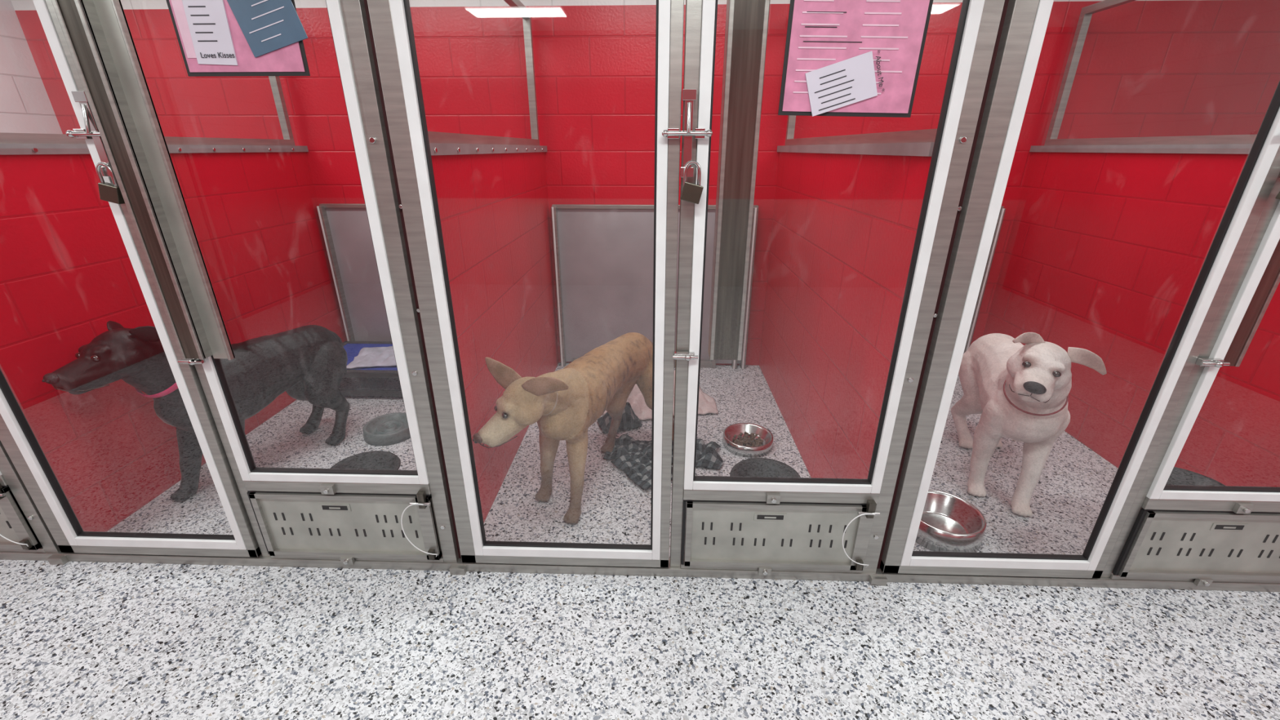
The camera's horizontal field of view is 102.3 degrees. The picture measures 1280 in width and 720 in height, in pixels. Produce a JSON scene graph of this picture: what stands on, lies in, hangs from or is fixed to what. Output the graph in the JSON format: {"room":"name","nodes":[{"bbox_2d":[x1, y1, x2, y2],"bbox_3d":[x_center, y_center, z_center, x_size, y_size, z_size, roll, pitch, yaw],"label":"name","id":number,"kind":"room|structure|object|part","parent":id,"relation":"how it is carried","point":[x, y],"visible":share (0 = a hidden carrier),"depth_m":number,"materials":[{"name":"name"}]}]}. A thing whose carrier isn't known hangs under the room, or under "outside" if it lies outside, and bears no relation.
{"room":"dog kennel","nodes":[
{"label":"dog kennel","id":0,"kind":"room"},
{"bbox_2d":[0,0,62,133],"bbox_3d":[-3.853,0.019,0.481,0.150,2.500,6.300,1,22,2],"label":"wall","id":1,"kind":"structure","parent":0,"point":[25,105],"depth_m":3.05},
{"bbox_2d":[0,151,347,532],"bbox_3d":[-2.186,-0.293,2.651,0.070,1.430,1.940,1,22,2],"label":"wall","id":2,"kind":"structure","parent":0,"point":[67,271],"depth_m":2.13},
{"bbox_2d":[0,75,308,155],"bbox_3d":[-2.184,-1.291,2.244,0.105,0.725,1.935,1,22,2],"label":"window frame","id":3,"kind":"structure","parent":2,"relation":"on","point":[11,144],"depth_m":2.48,"materials":[{"name":"grey metal"}]},
{"bbox_2d":[165,0,310,76],"bbox_3d":[-0.984,-0.905,1.232,0.334,0.400,0.011,1,22,2],"label":"notice","id":4,"kind":"object","parent":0,"point":[215,37],"depth_m":1.27,"materials":[{"name":"pink paper"}]},
{"bbox_2d":[431,151,558,523],"bbox_3d":[-0.662,-0.274,2.604,0.070,1.430,1.940,1,22,2],"label":"wall","id":5,"kind":"structure","parent":0,"point":[494,214],"depth_m":2.28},
{"bbox_2d":[427,0,546,155],"bbox_3d":[-0.659,-1.272,2.198,0.105,0.725,1.935,1,22,2],"label":"window frame","id":6,"kind":"structure","parent":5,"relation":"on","point":[440,143],"depth_m":2.52,"materials":[{"name":"grey metal"}]},
{"bbox_2d":[0,362,1279,719],"bbox_3d":[0.045,1.271,0.855,7.950,0.100,6.600,1,22,2],"label":"floor","id":7,"kind":"structure","parent":0,"point":[79,640],"depth_m":1.67,"materials":[{"name":"grey stone"}]},
{"bbox_2d":[0,471,64,560],"bbox_3d":[-2.973,-0.291,1.619,1.599,2.210,0.182,1,22,2],"label":"kennel","id":8,"kind":"object","parent":7,"relation":"on","point":[19,540],"visible":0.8,"depth_m":1.91,"materials":[{"name":"metal"}]},
{"bbox_3d":[-2.571,0.545,1.951,0.655,0.347,0.176,1,22,2],"label":"feeder door","id":9,"kind":"part","parent":8,"relation":"part of","materials":[{"name":"metal"}]},
{"bbox_3d":[-2.574,-0.260,1.574,0.652,2.114,0.043,1,22,2],"label":"glazed panel","id":10,"kind":"part","parent":8,"relation":"part of","materials":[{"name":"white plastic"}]},
{"bbox_3d":[-2.974,-0.278,1.588,1.599,2.210,0.090,1,22,2],"label":"frame","id":11,"kind":"part","parent":8,"relation":"part of","materials":[{"name":"metal"}]},
{"bbox_2d":[41,320,349,501],"bbox_3d":[-1.831,0.141,2.379,0.342,0.837,1.168,8,24,18],"label":"dog","id":12,"kind":"object","parent":7,"relation":"on","point":[308,362],"visible":0.79,"depth_m":2.29},
{"bbox_2d":[0,0,463,571],"bbox_3d":[-1.449,-0.268,1.562,1.598,2.209,0.203,1,22,2],"label":"kennel","id":13,"kind":"object","parent":7,"relation":"on","point":[385,519],"visible":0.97,"depth_m":1.57,"materials":[{"name":"silver metal"}]},
{"bbox_2d":[95,161,124,204],"bbox_3d":[-1.429,-0.476,1.389,0.059,0.107,0.025,1,22,2],"label":"padlock","id":14,"kind":"object","parent":13,"relation":"attached to","point":[108,192],"visible":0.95,"depth_m":1.39,"materials":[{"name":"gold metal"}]},
{"bbox_2d":[0,0,261,557],"bbox_3d":[-1.799,-0.247,1.549,0.759,2.098,0.043,1,22,2],"label":"door","id":15,"kind":"structure","parent":13,"relation":"attached to","point":[17,437],"depth_m":1.77,"materials":[{"name":"metal"}]},
{"bbox_3d":[-1.450,-0.259,1.541,1.599,2.210,0.090,1,22,2],"label":"frame","id":16,"kind":"part","parent":13,"relation":"part of","materials":[{"name":"metal"}]},
{"bbox_3d":[-1.050,-0.240,1.527,0.652,2.114,0.043,1,22,2],"label":"glazed panel","id":17,"kind":"part","parent":13,"relation":"part of","materials":[{"name":"clear glass"}]},
{"bbox_3d":[-1.047,0.564,1.904,0.655,0.347,0.176,1,22,2],"label":"feeder door","id":18,"kind":"part","parent":13,"relation":"part of","materials":[{"name":"metal"}]},
{"bbox_2d":[329,450,400,470],"bbox_3d":[-1.056,0.445,1.978,0.264,0.064,0.264,1,22,2],"label":"bowl","id":19,"kind":"object","parent":13,"relation":"attached to","point":[375,460],"visible":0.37,"depth_m":2.06,"materials":[{"name":"black rubber"}]},
{"bbox_2d":[339,341,402,396],"bbox_3d":[-1.622,0.060,3.424,0.950,0.190,0.540,1,22,2],"label":"dog bed","id":20,"kind":"object","parent":7,"relation":"on","point":[353,348],"visible":0.16,"depth_m":3.21,"materials":[{"name":"blue fabric"}]},
{"bbox_2d":[346,346,396,368],"bbox_3d":[-1.587,-0.047,3.370,0.532,0.045,0.363,-4,23,-9],"label":"blanket","id":21,"kind":"object","parent":20,"relation":"on","point":[374,356],"visible":0.56,"depth_m":3.29,"materials":[{"name":"white fabric"}]},
{"bbox_2d":[362,412,410,445],"bbox_3d":[-1.369,0.372,2.830,0.273,0.060,0.273,1,22,2],"label":"bowl","id":22,"kind":"object","parent":7,"relation":"on","point":[389,428],"visible":0.91,"depth_m":2.80,"materials":[{"name":"grey plastic"}]},
{"bbox_2d":[472,332,673,524],"bbox_3d":[-0.212,0.210,2.332,0.334,0.732,1.203,14,26,31],"label":"dog","id":23,"kind":"object","parent":7,"relation":"on","point":[563,403],"visible":0.88,"depth_m":2.14},
{"bbox_2d":[597,401,642,433],"bbox_3d":[-0.114,0.302,2.887,0.236,0.137,0.155,-6,23,-15],"label":"plaid blanket","id":24,"kind":"object","parent":7,"relation":"on","point":[629,420],"visible":0.7,"depth_m":2.85,"materials":[{"name":"fabric"}]},
{"bbox_2d":[610,446,672,489],"bbox_3d":[0.029,0.512,2.501,0.232,0.043,0.296,-15,27,-32],"label":"plaid blanket","id":25,"kind":"object","parent":7,"relation":"on","point":[639,469],"visible":0.59,"depth_m":2.48,"materials":[{"name":"fabric"}]},
{"bbox_2d":[603,370,718,420],"bbox_3d":[0.095,0.193,3.199,0.696,0.106,0.528,-4,23,-10],"label":"fleece blanket","id":26,"kind":"object","parent":7,"relation":"on","point":[707,404],"visible":0.18,"depth_m":3.06,"materials":[{"name":"fabric"}]},
{"bbox_2d":[339,0,985,582],"bbox_3d":[0.075,-0.252,1.523,1.598,2.209,0.188,1,22,2],"label":"kennel","id":27,"kind":"object","parent":7,"relation":"on","point":[740,527],"visible":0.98,"depth_m":1.53,"materials":[{"name":"silver metal"}]},
{"bbox_2d":[367,0,684,567],"bbox_3d":[-0.275,-0.228,1.502,0.759,2.098,0.043,1,22,2],"label":"door","id":28,"kind":"structure","parent":27,"relation":"attached to","point":[391,21],"depth_m":1.49,"materials":[{"name":"metal"}]},
{"bbox_2d":[680,160,703,204],"bbox_3d":[0.135,-0.461,1.339,0.059,0.107,0.025,1,22,2],"label":"padlock","id":29,"kind":"object","parent":27,"relation":"attached to","point":[691,193],"visible":1,"depth_m":1.33,"materials":[{"name":"gold metal"}]},
{"bbox_2d":[729,457,800,477],"bbox_3d":[0.469,0.464,1.931,0.264,0.064,0.264,1,22,2],"label":"bowl","id":30,"kind":"object","parent":27,"relation":"attached to","point":[752,467],"visible":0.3,"depth_m":2.01,"materials":[{"name":"black rubber"}]},
{"bbox_3d":[0.477,0.583,1.857,0.655,0.347,0.176,1,22,2],"label":"feeder door","id":31,"kind":"part","parent":27,"relation":"part of","materials":[{"name":"metal"}]},
{"bbox_3d":[0.474,-0.221,1.480,0.652,2.114,0.043,1,22,2],"label":"glazed panel","id":32,"kind":"part","parent":27,"relation":"part of","materials":[{"name":"clear glass"}]},
{"bbox_2d":[603,434,723,469],"bbox_3d":[0.117,0.442,2.622,0.610,0.080,0.221,3,22,7],"label":"plaid blanket","id":33,"kind":"object","parent":7,"relation":"on","point":[707,456],"visible":0.54,"depth_m":2.59,"materials":[{"name":"fabric"}]},
{"bbox_2d":[722,422,773,457],"bbox_3d":[0.569,0.418,2.725,0.264,0.055,0.264,1,22,2],"label":"bowl","id":34,"kind":"object","parent":7,"relation":"on","point":[742,439],"visible":1,"depth_m":2.72,"materials":[{"name":"silver metal"}]},
{"bbox_2d":[915,489,986,552],"bbox_3d":[1.227,0.652,2.094,0.292,0.100,0.292,1,22,2],"label":"bowl","id":35,"kind":"object","parent":7,"relation":"on","point":[948,522],"visible":0.75,"depth_m":2.09,"materials":[{"name":"silver metal"}]},
{"bbox_2d":[951,332,1106,516],"bbox_3d":[1.680,0.167,2.349,0.329,0.809,1.071,8,24,20],"label":"dog","id":36,"kind":"object","parent":7,"relation":"on","point":[1020,392],"visible":1,"depth_m":2.13},
{"bbox_2d":[862,0,1279,591],"bbox_3d":[1.600,-0.232,1.476,1.598,2.209,0.188,1,22,2],"label":"kennel","id":37,"kind":"object","parent":7,"relation":"on","point":[1189,537],"visible":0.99,"depth_m":1.68,"materials":[{"name":"metal"}]},
{"bbox_2d":[880,0,1279,578],"bbox_3d":[1.250,-0.209,1.455,0.759,2.098,0.043,1,22,2],"label":"door","id":38,"kind":"structure","parent":37,"relation":"attached to","point":[1025,24],"depth_m":1.48,"materials":[{"name":"metal"}]},
{"bbox_3d":[1.999,-0.202,1.433,0.652,2.114,0.043,1,22,2],"label":"glazed panel","id":39,"kind":"part","parent":37,"relation":"part of","materials":[{"name":"clear glass"}]},
{"bbox_2d":[1165,466,1225,485],"bbox_3d":[1.993,0.483,1.884,0.264,0.064,0.264,1,22,2],"label":"bowl","id":40,"kind":"object","parent":37,"relation":"attached to","point":[1179,476],"visible":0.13,"depth_m":1.95,"materials":[{"name":"black rubber"}]},
{"bbox_3d":[2.002,0.603,1.810,0.655,0.347,0.176,1,22,2],"label":"feeder door","id":41,"kind":"part","parent":37,"relation":"part of","materials":[{"name":"metal"}]},
{"bbox_2d":[1275,191,1279,199],"bbox_3d":[1.651,-0.446,1.291,0.059,0.107,0.025,1,22,2],"label":"padlock","id":42,"kind":"object","parent":37,"relation":"attached to","point":[1277,197],"visible":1,"depth_m":1.31,"materials":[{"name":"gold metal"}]},
{"bbox_2d":[10,0,1279,365],"bbox_3d":[0.152,-1.155,3.344,7.950,2.500,0.150,1,22,2],"label":"wall","id":43,"kind":"structure","parent":0,"point":[1145,68],"depth_m":3.06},
{"bbox_2d":[316,203,391,341],"bbox_3d":[-1.431,-0.491,3.550,1.320,1.115,0.073,1,22,2],"label":"door","id":44,"kind":"structure","parent":43,"relation":"in","point":[345,228],"depth_m":3.53,"materials":[{"name":"metal"}]},
{"bbox_2d":[551,204,758,368],"bbox_3d":[0.093,-0.472,3.503,1.320,1.115,0.073,1,22,2],"label":"door","id":45,"kind":"structure","parent":43,"relation":"in","point":[604,253],"depth_m":3.48,"materials":[{"name":"metal"}]},
{"bbox_2d":[963,205,1005,353],"bbox_3d":[1.618,-0.453,3.456,1.320,1.115,0.073,1,22,2],"label":"door","id":46,"kind":"structure","parent":43,"relation":"in","point":[1002,210],"depth_m":3.36,"materials":[{"name":"metal"}]},
{"bbox_2d":[759,151,931,479],"bbox_3d":[0.862,-0.255,2.558,0.070,1.430,1.940,1,22,2],"label":"wall","id":47,"kind":"structure","parent":0,"point":[845,226],"depth_m":2.13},
{"bbox_2d":[777,115,937,156],"bbox_3d":[0.865,-1.252,2.151,0.105,0.725,1.935,1,22,2],"label":"window divider","id":48,"kind":"object","parent":47,"relation":"on","point":[917,142],"visible":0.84,"depth_m":1.85,"materials":[{"name":"grey metal"}]},
{"bbox_2d":[777,0,933,117],"bbox_3d":[0.518,-0.800,1.221,0.330,0.407,0.013,2,22,1],"label":"notice","id":49,"kind":"object","parent":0,"point":[846,58],"depth_m":1.25,"materials":[{"name":"pink paper"}]},
{"bbox_2d":[982,151,1279,487],"bbox_3d":[2.386,-0.235,2.511,0.070,1.430,1.940,1,22,2],"label":"wall","id":50,"kind":"structure","parent":0,"point":[1105,255],"depth_m":2.48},
{"bbox_2d":[1029,0,1257,154],"bbox_3d":[2.389,-1.233,2.104,0.105,0.725,1.935,1,22,2],"label":"window frame","id":51,"kind":"structure","parent":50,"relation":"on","point":[1223,144],"depth_m":2.62,"materials":[{"name":"grey metal"}]}
]}

